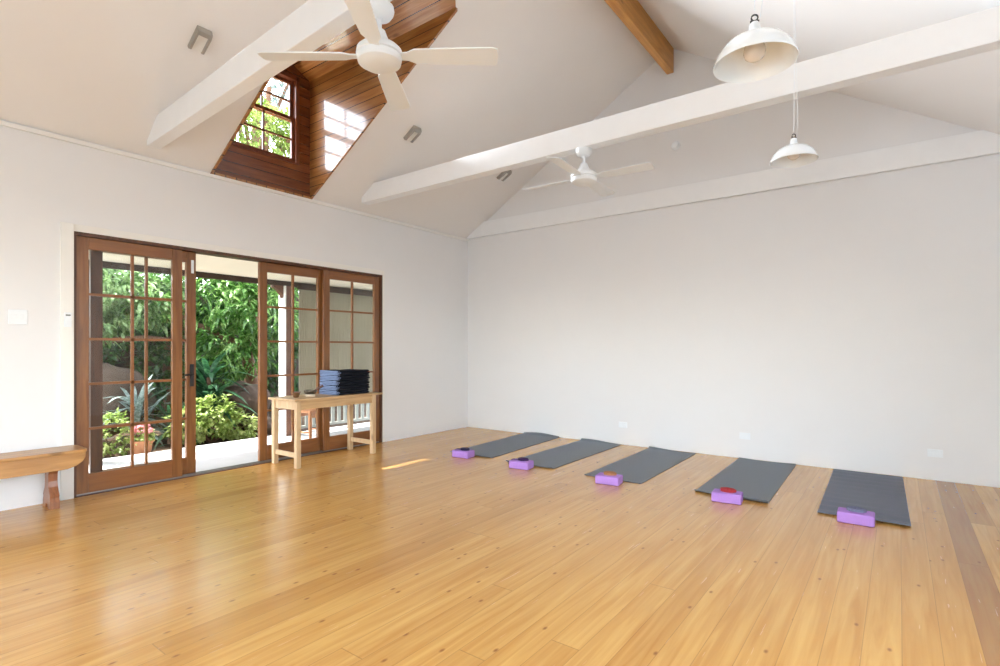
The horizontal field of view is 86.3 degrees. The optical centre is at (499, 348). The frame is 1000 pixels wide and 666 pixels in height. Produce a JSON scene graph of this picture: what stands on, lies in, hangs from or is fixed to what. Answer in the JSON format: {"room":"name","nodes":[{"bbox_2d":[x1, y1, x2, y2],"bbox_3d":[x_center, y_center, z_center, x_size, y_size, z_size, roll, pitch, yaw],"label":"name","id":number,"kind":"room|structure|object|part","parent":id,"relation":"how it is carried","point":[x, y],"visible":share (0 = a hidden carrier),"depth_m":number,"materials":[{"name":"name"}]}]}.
{"room":"exercise studio","nodes":[
{"label":"exercise studio","id":0,"kind":"room"},
{"bbox_2d":[0,64,467,510],"bbox_3d":[-3.168,-0.999,5.139,0.140,4.899,8.940,0,0,37],"label":"wall","id":1,"kind":"structure","parent":0,"point":[46,182],"depth_m":5.34,"materials":[{"name":"paint"}]},
{"bbox_2d":[8,309,27,324],"bbox_3d":[-3.785,-0.252,4.186,0.014,0.116,0.116,0,0,37],"label":"light switch","id":2,"kind":"object","parent":1,"relation":"attached to","point":[15,316],"visible":1,"depth_m":4.18,"materials":[{"name":"white plastic"}]},
{"bbox_2d":[64,312,71,326],"bbox_3d":[-3.583,-0.243,4.418,0.024,0.120,0.048,0,0,37],"label":"wall control","id":3,"kind":"object","parent":1,"relation":"attached to","point":[67,315],"visible":1,"depth_m":4.41,"materials":[{"name":"white plastic"}]},
{"bbox_2d":[76,236,181,494],"bbox_3d":[-3.343,0.137,4.843,0.040,2.189,0.833,0,0,37],"label":"door","id":4,"kind":"structure","parent":1,"relation":"in","point":[86,482],"depth_m":4.78,"materials":[{"name":"brown wood"}]},
{"bbox_2d":[89,250,195,474],"bbox_3d":[-3.288,0.137,4.966,0.091,2.189,0.865,0,0,37],"label":"door","id":5,"kind":"structure","parent":1,"relation":"in","point":[95,257],"depth_m":4.96,"materials":[{"name":"brown wood"}]},
{"bbox_3d":[-3.054,0.260,5.243,0.049,0.220,0.096,0,0,37],"label":"handle","id":6,"kind":"part","parent":5,"relation":"part of","materials":[{"name":"black plastic"}]},
{"bbox_2d":[60,222,383,500],"bbox_3d":[-2.590,0.100,5.780,0.018,2.300,3.460,0,0,37],"label":"trim","id":7,"kind":"structure","parent":1,"relation":"attached to","point":[67,230],"depth_m":4.44,"materials":[{"name":"white paint"}]},
{"bbox_2d":[74,441,379,497],"bbox_3d":[-2.634,1.271,5.850,0.144,0.078,3.340,0,0,37],"label":"trim","id":8,"kind":"structure","parent":1,"relation":"attached to","point":[321,451],"depth_m":5.42,"materials":[{"name":"wood"}]},
{"bbox_2d":[74,231,381,497],"bbox_3d":[-2.630,0.130,5.847,0.134,2.240,3.340,0,0,37],"label":"trim","id":9,"kind":"structure","parent":1,"relation":"attached to","point":[186,249],"depth_m":5.47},
{"bbox_2d":[0,120,468,241],"bbox_3d":[-3.146,-1.742,5.034,0.022,0.033,8.800,0,0,37],"label":"trim","id":10,"kind":"structure","parent":1,"relation":"attached to","point":[2,123],"depth_m":5.22,"materials":[{"name":"white paint"}]},
{"bbox_2d":[210,172,309,198],"bbox_3d":[-2.564,-1.772,5.820,0.010,0.028,1.155,0,0,37],"label":"trim","id":11,"kind":"structure","parent":1,"relation":"attached to","point":[214,173],"depth_m":5.77,"materials":[{"name":"brown wood"}]},
{"bbox_2d":[231,71,298,164],"bbox_3d":[-2.608,-2.623,5.853,0.122,1.005,0.825,0,0,37],"label":"window","id":12,"kind":"structure","parent":1,"relation":"in","point":[291,80],"depth_m":6.07,"materials":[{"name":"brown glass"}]},
{"bbox_3d":[-2.597,-2.401,5.844,0.030,0.512,0.735,0,0,37],"label":"sash","id":13,"kind":"part","parent":12,"relation":"part of","materials":[{"name":"wood"}]},
{"bbox_3d":[-2.625,-2.849,5.865,0.030,0.462,0.735,0,0,37],"label":"sash","id":14,"kind":"part","parent":12,"relation":"part of","materials":[{"name":"brown wood"}]},
{"bbox_2d":[258,262,321,460],"bbox_3d":[-2.406,0.137,6.186,0.042,2.189,0.820,0,0,37],"label":"door","id":15,"kind":"structure","parent":1,"relation":"in","point":[311,444],"depth_m":6.00,"materials":[{"name":"brown wood"}]},
{"bbox_2d":[322,270,378,450],"bbox_3d":[-1.885,0.137,6.790,0.040,2.189,0.865,0,0,37],"label":"door","id":16,"kind":"structure","parent":1,"relation":"in","point":[329,442],"depth_m":6.70,"materials":[{"name":"brown wood"}]},
{"bbox_2d":[103,422,369,471],"bbox_3d":[-3.144,1.360,6.782,1.790,0.140,10.000,0,0,37],"label":"floor","id":17,"kind":"structure","parent":0,"point":[224,454],"depth_m":6.52,"materials":[{"name":"concrete"}]},
{"bbox_2d":[270,285,290,435],"bbox_3d":[-3.240,0.177,7.913,0.170,2.225,0.305,0,0,37],"label":"porch post","id":18,"kind":"object","parent":17,"relation":"on","point":[284,292],"visible":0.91,"depth_m":7.91,"materials":[{"name":"white paint"}]},
{"bbox_2d":[103,261,371,293],"bbox_3d":[-3.736,-0.970,7.225,0.070,0.070,10.000,0,0,37],"label":"beam","id":19,"kind":"structure","parent":18,"relation":"on","point":[110,265],"depth_m":7.15,"materials":[{"name":"brown wood"}]},
{"bbox_2d":[297,286,371,394],"bbox_3d":[-2.466,-0.080,8.797,0.060,1.720,1.920,0,0,37],"label":"blind","id":20,"kind":"object","parent":19,"relation":"hanging from","point":[340,322],"visible":0.38,"depth_m":8.62,"materials":[{"name":"beige fabric"}]},
{"bbox_2d":[301,408,315,437],"bbox_3d":[-2.697,1.073,7.571,0.369,0.437,0.369,0,0,25],"label":"wooden stool","id":21,"kind":"object","parent":17,"relation":"on","point":[311,413],"visible":0.41,"depth_m":7.39,"materials":[{"name":"brown wood"}]},
{"bbox_3d":[-2.697,0.873,7.571,0.340,0.035,0.340,0,0,25],"label":"seat","id":22,"kind":"part","parent":21,"relation":"part of","materials":[{"name":"brown wood"}]},
{"bbox_3d":[-2.625,1.090,7.376,0.075,0.405,0.075,0,0,25],"label":"leg","id":23,"kind":"part","parent":21,"relation":"part of","materials":[{"name":"brown wood"}]},
{"bbox_2d":[301,403,369,428],"bbox_3d":[-2.480,1.055,9.045,0.060,0.470,2.380,0,0,37],"label":"porch railing","id":24,"kind":"object","parent":17,"relation":"on","point":[339,421],"visible":0.22,"depth_m":8.88,"materials":[{"name":"grey paint"}]},
{"bbox_3d":[-2.480,1.210,9.045,0.050,0.040,2.380,0,0,37],"label":"rail","id":25,"kind":"part","parent":24,"relation":"part of","materials":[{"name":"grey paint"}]},
{"bbox_2d":[103,253,371,290],"bbox_3d":[-3.088,-1.180,6.740,1.650,0.360,10.000,0,0,37],"label":"ceiling","id":26,"kind":"structure","parent":0,"point":[204,263],"depth_m":6.92,"materials":[{"name":"beige paint"}]},
{"bbox_2d":[211,79,269,173],"bbox_3d":[-1.993,-2.453,4.685,2.287,1.394,0.022,0,0,37],"label":"wall","id":27,"kind":"structure","parent":0,"point":[264,85],"depth_m":5.01,"materials":[{"name":"white paint"}]},
{"bbox_2d":[293,0,455,81],"bbox_3d":[-1.585,-3.279,5.087,3.038,0.399,1.355,0,0,37],"label":"ceiling","id":28,"kind":"structure","parent":0,"point":[408,14],"depth_m":5.31,"materials":[{"name":"brown wood"}]},
{"bbox_2d":[310,7,457,198],"bbox_3d":[-1.314,-2.453,5.592,2.287,1.394,0.022,0,0,37],"label":"wall","id":29,"kind":"structure","parent":0,"point":[345,100],"depth_m":5.88,"materials":[{"name":"brown wood"}]},
{"bbox_2d":[0,427,999,665],"bbox_3d":[-0.553,1.290,3.093,6.540,0.080,8.800,0,0,37],"label":"floor","id":30,"kind":"structure","parent":0,"point":[408,552],"depth_m":2.96,"materials":[{"name":"brown wood"}]},
{"bbox_2d":[0,445,86,509],"bbox_3d":[-4.043,1.025,3.554,0.310,0.450,2.055,0,0,37],"label":"wooden bench","id":31,"kind":"object","parent":30,"relation":"on","point":[49,461],"visible":1,"depth_m":4.13,"materials":[{"name":"brown wood"}]},
{"bbox_3d":[-4.043,0.812,3.554,0.310,0.025,2.055,0,0,37],"label":"seat","id":32,"kind":"part","parent":31,"relation":"part of","materials":[{"name":"brown wood"}]},
{"bbox_3d":[-3.555,1.038,4.222,0.212,0.425,0.060,0,0,37],"label":"leg","id":33,"kind":"part","parent":31,"relation":"part of","materials":[{"name":"brown wood"}]},
{"bbox_2d":[268,392,382,468],"bbox_3d":[-1.979,0.889,6.144,0.520,0.722,1.175,0,0,37],"label":"wooden table","id":34,"kind":"object","parent":30,"relation":"on","point":[302,402],"visible":0.88,"depth_m":5.83,"materials":[{"name":"brown wood"}]},
{"bbox_3d":[-2.466,0.900,5.843,0.052,0.700,0.052,0,0,37],"label":"leg","id":35,"kind":"part","parent":34,"relation":"part of","materials":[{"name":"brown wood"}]},
{"bbox_2d":[292,392,300,397],"bbox_3d":[-2.216,0.495,5.795,0.084,0.066,0.087,0,0,-31],"label":"bowl","id":36,"kind":"object","parent":34,"relation":"on","point":[295,394],"visible":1,"depth_m":5.77,"materials":[{"name":"brown wood"}]},
{"bbox_3d":[-2.122,0.900,5.586,0.052,0.700,0.052,0,0,37],"label":"leg","id":37,"kind":"part","parent":34,"relation":"part of","materials":[{"name":"brown wood"}]},
{"bbox_2d":[304,385,323,396],"bbox_3d":[-2.088,0.463,5.953,0.200,0.129,0.140,0,0,-40],"label":"bowl","id":38,"kind":"object","parent":34,"relation":"on","point":[308,393],"visible":1,"depth_m":5.89,"materials":[{"name":"brown metal"}]},
{"bbox_2d":[319,388,368,394],"bbox_3d":[-1.845,0.499,6.322,0.338,0.056,0.492,0,0,38],"label":"folded blanket","id":39,"kind":"object","parent":34,"relation":"on","point":[322,391],"visible":0.94,"depth_m":6.18,"materials":[{"name":"blue fabric"}]},
{"bbox_2d":[320,384,369,389],"bbox_3d":[-1.839,0.443,6.320,0.338,0.056,0.492,0,0,40],"label":"folded blanket","id":40,"kind":"object","parent":39,"relation":"on","point":[352,386],"visible":0.89,"depth_m":6.18,"materials":[{"name":"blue fabric"}]},
{"bbox_2d":[319,379,369,384],"bbox_3d":[-1.844,0.386,6.330,0.338,0.056,0.492,0,0,39],"label":"folded blanket","id":41,"kind":"object","parent":40,"relation":"on","point":[355,381],"visible":0.95,"depth_m":6.19,"materials":[{"name":"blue fabric"}]},
{"bbox_2d":[320,374,369,379],"bbox_3d":[-1.838,0.330,6.330,0.338,0.056,0.492,0,0,37],"label":"folded blanket","id":42,"kind":"object","parent":41,"relation":"on","point":[359,376],"visible":0.93,"depth_m":6.18,"materials":[{"name":"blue fabric"}]},
{"bbox_2d":[319,369,369,374],"bbox_3d":[-1.838,0.273,6.314,0.338,0.056,0.492,0,0,36],"label":"folded blanket","id":43,"kind":"object","parent":42,"relation":"on","point":[343,371],"visible":1,"depth_m":6.17,"materials":[{"name":"blue fabric"}]},
{"bbox_3d":[-1.867,0.900,6.644,0.052,0.700,0.052,0,0,37],"label":"leg","id":44,"kind":"part","parent":34,"relation":"part of","materials":[{"name":"brown wood"}]},
{"bbox_3d":[-1.523,0.900,6.386,0.052,0.700,0.052,0,0,37],"label":"leg","id":45,"kind":"part","parent":34,"relation":"part of","materials":[{"name":"brown wood"}]},
{"bbox_2d":[452,448,474,458],"bbox_3d":[-0.424,1.210,6.176,0.225,0.078,0.145,0,0,33],"label":"block","id":46,"kind":"object","parent":30,"relation":"on","point":[458,453],"visible":0.98,"depth_m":6.12,"materials":[{"name":"purple plastic"}]},
{"bbox_2d":[457,447,469,450],"bbox_3d":[-0.448,1.188,6.212,0.228,0.076,0.090,0,0,33],"label":"strap","id":47,"kind":"object","parent":46,"relation":"on","point":[462,448],"visible":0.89,"depth_m":6.16,"materials":[{"name":"black fabric"}]},
{"bbox_2d":[450,432,558,457],"bbox_3d":[0.124,1.230,6.984,0.600,0.038,1.771,0,0,33],"label":"yoga mat","id":48,"kind":"object","parent":30,"relation":"on","point":[492,449],"visible":0.85,"depth_m":6.94,"materials":[{"name":"grey rubber"}]},
{"bbox_2d":[509,458,533,469],"bbox_3d":[0.225,1.210,5.603,0.225,0.078,0.145,0,0,29],"label":"block","id":49,"kind":"object","parent":30,"relation":"on","point":[516,464],"visible":0.97,"depth_m":5.55,"materials":[{"name":"purple plastic"}]},
{"bbox_2d":[508,457,528,463],"bbox_3d":[0.199,1.188,5.636,0.228,0.076,0.090,0,0,29],"label":"strap","id":50,"kind":"object","parent":49,"relation":"on","point":[519,458],"visible":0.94,"depth_m":5.60,"materials":[{"name":"black fabric"}]},
{"bbox_2d":[506,438,620,468],"bbox_3d":[0.823,1.234,6.407,0.600,0.030,1.785,0,0,37],"label":"yoga mat","id":51,"kind":"object","parent":30,"relation":"on","point":[553,458],"visible":0.8,"depth_m":6.40,"materials":[{"name":"grey rubber"}]},
{"bbox_2d":[595,472,622,485],"bbox_3d":[1.015,1.210,4.962,0.225,0.078,0.145,0,0,29],"label":"block","id":52,"kind":"object","parent":30,"relation":"on","point":[600,478],"visible":0.98,"depth_m":4.90,"materials":[{"name":"purple plastic"}]},
{"bbox_2d":[604,471,616,475],"bbox_3d":[1.028,1.161,4.974,0.122,0.021,0.090,0,0,29],"label":"strap","id":53,"kind":"object","parent":52,"relation":"on","point":[610,473],"visible":1,"depth_m":4.95,"materials":[{"name":"orange fabric"}]},
{"bbox_2d":[584,446,695,483],"bbox_3d":[1.587,1.236,5.814,0.605,0.026,1.770,0,0,37],"label":"yoga mat","id":54,"kind":"object","parent":30,"relation":"on","point":[642,466],"visible":0.87,"depth_m":5.74,"materials":[{"name":"grey rubber"}]},
{"bbox_2d":[711,488,742,504],"bbox_3d":[1.866,1.210,4.375,0.225,0.078,0.145,0,0,31],"label":"block","id":55,"kind":"object","parent":30,"relation":"on","point":[736,498],"visible":0.98,"depth_m":4.32,"materials":[{"name":"purple plastic"}]},
{"bbox_2d":[720,487,735,492],"bbox_3d":[1.879,1.161,4.387,0.122,0.021,0.090,0,0,31],"label":"strap","id":56,"kind":"object","parent":55,"relation":"on","point":[723,489],"visible":1,"depth_m":4.36,"materials":[{"name":"red fabric"}]},
{"bbox_2d":[694,457,795,502],"bbox_3d":[2.434,1.233,5.176,0.615,0.032,1.785,0,0,37],"label":"yoga mat","id":57,"kind":"object","parent":30,"relation":"on","point":[758,480],"visible":0.91,"depth_m":5.12,"materials":[{"name":"grey rubber"}]},
{"bbox_2d":[837,507,874,526],"bbox_3d":[2.566,1.210,3.844,0.225,0.078,0.145,0,0,36],"label":"block","id":58,"kind":"object","parent":30,"relation":"on","point":[867,519],"visible":0.98,"depth_m":3.79,"materials":[{"name":"purple plastic"}]},
{"bbox_2d":[846,506,866,512],"bbox_3d":[2.579,1.161,3.857,0.122,0.021,0.090,0,0,36],"label":"strap","id":59,"kind":"object","parent":58,"relation":"on","point":[849,508],"visible":1,"depth_m":3.84,"materials":[{"name":"fabric"}]},
{"bbox_2d":[818,469,910,525],"bbox_3d":[3.159,1.238,4.614,0.610,0.021,1.795,0,0,37],"label":"yoga mat","id":60,"kind":"object","parent":30,"relation":"on","point":[884,495],"visible":0.93,"depth_m":4.52,"materials":[{"name":"grey rubber"}]},
{"bbox_2d":[0,0,999,237],"bbox_3d":[-0.545,-2.788,3.087,6.800,2.207,9.080,0,0,37],"label":"ceiling","id":61,"kind":"structure","parent":0,"point":[101,72],"depth_m":4.93,"materials":[{"name":"paint"}]},
{"bbox_2d":[187,25,212,54],"bbox_3d":[-2.362,-2.429,4.198,0.187,0.140,0.110,0,0,37],"label":"uplight","id":62,"kind":"object","parent":61,"relation":"attached to","point":[201,38],"visible":1,"depth_m":4.18,"materials":[{"name":"grey metal"}]},
{"bbox_2d":[192,35,207,51],"bbox_3d":[-2.365,-2.434,4.200,0.175,0.028,0.082,-37,-21,31],"label":"diffuser","id":63,"kind":"object","parent":62,"relation":"attached to","point":[200,44],"depth_m":4.21,"materials":[{"name":"white paint"}]},
{"bbox_2d":[147,0,391,148],"bbox_3d":[-0.726,-1.920,2.845,6.210,0.210,0.108,0,0,39],"label":"tie beam","id":64,"kind":"structure","parent":61,"relation":"attached to","point":[314,23],"depth_m":3.56,"materials":[{"name":"white paint"}]},
{"bbox_2d":[257,0,497,110],"bbox_3d":[-0.640,-1.655,2.830,0.962,0.321,0.962,0,0,45],"label":"ceiling fan","id":65,"kind":"object","parent":64,"relation":"hanging from","point":[376,53],"visible":1,"depth_m":2.80,"materials":[{"name":"white plastic"}]},
{"bbox_3d":[-1.005,-1.554,2.829,0.530,0.032,0.129,0,0,0],"label":"blade","id":66,"kind":"part","parent":65,"relation":"part of","materials":[{"name":"white plastic"}]},
{"bbox_3d":[-0.639,-1.554,2.465,0.129,0.032,0.530,0,0,0],"label":"blade","id":67,"kind":"part","parent":65,"relation":"part of","materials":[{"name":"white plastic"}]},
{"bbox_3d":[-0.641,-1.554,3.195,0.129,0.032,0.530,0,0,0],"label":"blade","id":68,"kind":"part","parent":65,"relation":"part of","materials":[{"name":"white plastic"}]},
{"bbox_3d":[-0.275,-1.554,2.831,0.530,0.032,0.129,0,0,0],"label":"blade","id":69,"kind":"part","parent":65,"relation":"part of","materials":[{"name":"white plastic"}]},
{"bbox_2d":[403,125,421,142],"bbox_3d":[-0.990,-2.429,6.031,0.187,0.140,0.110,0,0,37],"label":"uplight","id":70,"kind":"object","parent":61,"relation":"attached to","point":[414,132],"visible":1,"depth_m":6.01,"materials":[{"name":"white paint"}]},
{"bbox_2d":[407,132,417,140],"bbox_3d":[-0.992,-2.434,6.033,0.175,0.028,0.082,-37,-21,31],"label":"diffuser","id":71,"kind":"object","parent":70,"relation":"attached to","point":[411,136],"depth_m":6.04,"materials":[{"name":"white paint"}]},
{"bbox_2d":[497,170,511,180],"bbox_3d":[0.059,-2.429,7.432,0.187,0.140,0.110,0,0,37],"label":"uplight","id":72,"kind":"object","parent":61,"relation":"attached to","point":[502,176],"visible":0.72,"depth_m":7.42,"materials":[{"name":"white paint"}]},
{"bbox_2d":[604,0,673,73],"bbox_3d":[-0.528,-3.563,3.073,0.087,0.317,8.798,0,0,37],"label":"ridge beam","id":73,"kind":"structure","parent":61,"relation":"attached to","point":[631,13],"depth_m":5.88,"materials":[{"name":"brown wood"}]},
{"bbox_2d":[362,6,999,204],"bbox_3d":[0.768,-1.920,4.840,6.140,0.210,0.120,0,0,37],"label":"tie beam","id":74,"kind":"structure","parent":61,"relation":"attached to","point":[978,32],"depth_m":4.03,"materials":[{"name":"white paint"}]},
{"bbox_2d":[522,146,653,196],"bbox_3d":[0.763,-1.655,4.850,0.962,0.321,0.962,0,0,-12],"label":"ceiling fan","id":75,"kind":"object","parent":74,"relation":"hanging from","point":[582,177],"visible":1,"depth_m":4.76,"materials":[{"name":"white plastic"}]},
{"bbox_3d":[0.456,-1.554,5.048,0.530,0.032,0.129,0,0,33],"label":"blade","id":76,"kind":"part","parent":75,"relation":"part of","materials":[{"name":"white plastic"}]},
{"bbox_3d":[0.565,-1.554,4.543,0.129,0.032,0.530,0,0,33],"label":"blade","id":77,"kind":"part","parent":75,"relation":"part of","materials":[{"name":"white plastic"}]},
{"bbox_3d":[0.961,-1.554,5.157,0.129,0.032,0.530,0,0,33],"label":"blade","id":78,"kind":"part","parent":75,"relation":"part of","materials":[{"name":"white plastic"}]},
{"bbox_3d":[1.070,-1.554,4.652,0.530,0.032,0.129,0,0,33],"label":"blade","id":79,"kind":"part","parent":75,"relation":"part of","materials":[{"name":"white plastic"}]},
{"bbox_2d":[466,130,999,238],"bbox_3d":[2.079,-1.875,6.591,6.516,0.230,0.045,0,0,37],"label":"tie beam","id":80,"kind":"structure","parent":61,"relation":"attached to","point":[980,143],"depth_m":5.90,"materials":[{"name":"white paint"}]},
{"bbox_2d":[713,0,798,82],"bbox_3d":[0.987,-1.870,2.066,0.299,1.530,0.299,0,0,17],"label":"pendant lamp","id":81,"kind":"object","parent":61,"relation":"hanging from","point":[757,53],"visible":1,"depth_m":2.09,"materials":[{"name":"white metal"}]},
{"bbox_3d":[0.987,-1.160,2.066,0.081,0.088,0.081,0,0,17],"label":"bulb","id":82,"kind":"part","parent":81,"relation":"part of","materials":[{"name":"beige glass"}]},
{"bbox_3d":[0.987,-1.163,2.066,0.299,0.115,0.299,0,0,17],"label":"lamp shade","id":83,"kind":"part","parent":81,"relation":"part of","materials":[{"name":"white metal"}]},
{"bbox_2d":[770,11,818,167],"bbox_3d":[2.057,-2.018,3.732,0.299,1.406,0.299,0,0,17],"label":"pendant lamp","id":84,"kind":"object","parent":61,"relation":"hanging from","point":[796,154],"visible":1,"depth_m":3.73,"materials":[{"name":"white metal"}]},
{"bbox_3d":[2.057,-1.370,3.732,0.081,0.088,0.081,0,0,17],"label":"bulb","id":85,"kind":"part","parent":84,"relation":"part of","materials":[{"name":"beige glass"}]},
{"bbox_3d":[2.057,-1.373,3.732,0.299,0.115,0.299,0,0,17],"label":"lamp shade","id":86,"kind":"part","parent":84,"relation":"part of","materials":[{"name":"white metal"}]},
{"bbox_3d":[2.070,-2.090,3.728,0.031,1.208,0.006,0,0,17],"label":"cord","id":87,"kind":"part","parent":84,"relation":"part of","materials":[{"name":"white plastic"}]},
{"bbox_2d":[468,49,999,487],"bbox_3d":[2.134,-1.166,6.665,6.800,5.232,0.140,0,0,37],"label":"wall","id":88,"kind":"structure","parent":0,"point":[853,323],"depth_m":6.02,"materials":[{"name":"paint"}]},
{"bbox_2d":[619,422,626,427],"bbox_3d":[1.605,0.992,6.966,0.116,0.074,0.013,0,0,37],"label":"power outlet","id":89,"kind":"object","parent":88,"relation":"attached to","point":[621,424],"visible":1,"depth_m":6.96,"materials":[{"name":"white plastic"}]},
{"bbox_2d":[671,141,679,150],"bbox_3d":[2.150,-2.497,6.537,0.110,0.110,0.047,0,0,37],"label":"smoke detector","id":90,"kind":"object","parent":88,"relation":"attached to","point":[675,145],"visible":1,"depth_m":6.52,"materials":[{"name":"white plastic"}]},
{"bbox_2d":[739,432,749,439],"bbox_3d":[2.792,0.992,6.077,0.116,0.074,0.013,0,0,37],"label":"power outlet","id":91,"kind":"object","parent":88,"relation":"attached to","point":[741,435],"visible":1,"depth_m":6.08,"materials":[{"name":"white plastic"}]},
{"bbox_2d":[927,449,942,457],"bbox_3d":[4.138,0.992,5.069,0.116,0.074,0.013,0,0,37],"label":"power outlet","id":92,"kind":"object","parent":88,"relation":"attached to","point":[930,452],"visible":1,"depth_m":5.07,"materials":[{"name":"white plastic"}]},
{"label":"outside","id":93,"kind":"structure","parent":0,"visible":0},
{"bbox_2d":[103,403,369,458],"bbox_3d":[-8.692,1.500,10.935,12.070,0.300,18.000,0,0,37],"label":"ground","id":94,"kind":"structure","parent":93,"point":[164,441],"depth_m":8.32,"materials":[{"name":"soil"}]},
{"bbox_2d":[103,407,134,456],"bbox_3d":[-5.067,1.061,6.567,1.104,0.668,0.694,0,0,-33],"label":"clipped shrub","id":95,"kind":"object","parent":94,"relation":"on","point":[107,452],"visible":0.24,"depth_m":6.67,"materials":[{"name":"green plant"}]},
{"bbox_2d":[103,363,155,438],"bbox_3d":[-5.597,0.742,7.635,0.735,1.103,1.195,0,0,37],"label":"boulder","id":96,"kind":"object","parent":94,"relation":"on","point":[110,372],"visible":0.26,"depth_m":7.48,"materials":[{"name":"grey stone"}]},
{"bbox_2d":[103,268,170,348],"bbox_3d":[-6.316,-0.303,7.502,3.155,3.331,1.736,0,0,-29],"label":"tree","id":97,"kind":"object","parent":94,"relation":"on","point":[115,324],"visible":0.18,"depth_m":7.86,"materials":[{"name":"green plant"}]},
{"bbox_2d":[127,424,156,454],"bbox_3d":[-4.517,1.135,6.742,0.298,0.431,0.321,0,0,-3],"label":"flower pot","id":98,"kind":"object","parent":94,"relation":"on","point":[138,441],"visible":0.62,"depth_m":6.66,"materials":[{"name":"ceramic"}]},
{"bbox_3d":[-4.528,1.250,6.744,0.264,0.200,0.264,0,0,37],"label":"pot","id":99,"kind":"part","parent":98,"relation":"part of","materials":[{"name":"ceramic"}]},
{"bbox_2d":[103,374,182,445],"bbox_3d":[-5.005,0.974,7.444,1.326,1.319,1.465,0,0,-12],"label":"plant","id":100,"kind":"object","parent":94,"relation":"on","point":[138,402],"visible":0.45,"depth_m":7.40,"materials":[{"name":"green plant"}]},
{"bbox_2d":[142,403,197,449],"bbox_3d":[-4.737,1.113,7.555,1.114,0.915,1.075,0,0,-13],"label":"plant","id":101,"kind":"object","parent":94,"relation":"on","point":[161,409],"visible":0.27,"depth_m":7.53,"materials":[{"name":"green plant"}]},
{"bbox_2d":[103,268,298,417],"bbox_3d":[-6.432,-0.475,10.130,2.069,4.424,8.895,0,0,39],"label":"tree","id":102,"kind":"object","parent":94,"relation":"on","point":[165,361],"visible":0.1,"depth_m":10.09,"materials":[{"name":"green plant"}]},
{"bbox_2d":[103,277,298,413],"bbox_3d":[-7.419,-0.050,10.919,0.086,2.800,13.501,0,0,37],"label":"fence","id":103,"kind":"object","parent":94,"relation":"on","point":[150,363],"depth_m":11.14,"materials":[{"name":"wood"}]},
{"bbox_2d":[148,341,257,441],"bbox_3d":[-4.511,0.685,8.200,1.807,1.676,1.785,0,0,37],"label":"leaf plant","id":104,"kind":"object","parent":94,"relation":"on","point":[205,375],"visible":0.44,"depth_m":8.14,"materials":[{"name":"green plant"}]},
{"bbox_3d":[-4.497,0.885,8.220,0.092,0.971,0.092,0,0,14],"label":"stem","id":105,"kind":"part","parent":104,"relation":"part of","materials":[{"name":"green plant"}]},
{"bbox_2d":[110,270,298,383],"bbox_3d":[-4.548,-0.461,9.253,2.144,3.653,3.492,0,0,19],"label":"tree","id":106,"kind":"object","parent":94,"relation":"on","point":[243,350],"visible":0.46,"depth_m":8.79,"materials":[{"name":"green plant"}]},
{"bbox_2d":[161,393,257,444],"bbox_3d":[-4.169,1.026,7.739,0.791,0.779,1.347,0,0,37],"label":"flowering shrub","id":107,"kind":"object","parent":94,"relation":"on","point":[223,429],"visible":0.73,"depth_m":7.70,"materials":[{"name":"green plant"}]},
{"bbox_2d":[222,380,270,430],"bbox_3d":[-4.137,0.956,8.660,0.782,0.888,0.725,0,0,37],"label":"boulder","id":108,"kind":"object","parent":94,"relation":"on","point":[251,398],"visible":0.3,"depth_m":8.40,"materials":[{"name":"grey stone"}]},
{"bbox_2d":[234,86,289,301],"bbox_3d":[-5.328,-2.400,11.940,1.892,7.514,3.178,0,0,37],"label":"tree","id":109,"kind":"object","parent":94,"relation":"on","point":[282,145],"visible":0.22,"depth_m":11.91,"materials":[{"name":"green plant"}]},
{"bbox_2d":[245,416,278,435],"bbox_3d":[-3.779,1.234,8.449,0.412,0.386,0.498,0,0,37],"label":"boulder","id":110,"kind":"object","parent":94,"relation":"on","point":[269,420],"visible":0.26,"depth_m":8.36,"materials":[{"name":"grey stone"}]},
{"bbox_2d":[239,78,287,147],"bbox_3d":[-6.582,-3.660,14.032,2.060,10.030,3.639,0,0,37],"label":"tree","id":111,"kind":"object","parent":94,"relation":"on","point":[284,92],"visible":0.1,"depth_m":14.41,"materials":[{"name":"green plant"}]}
]}

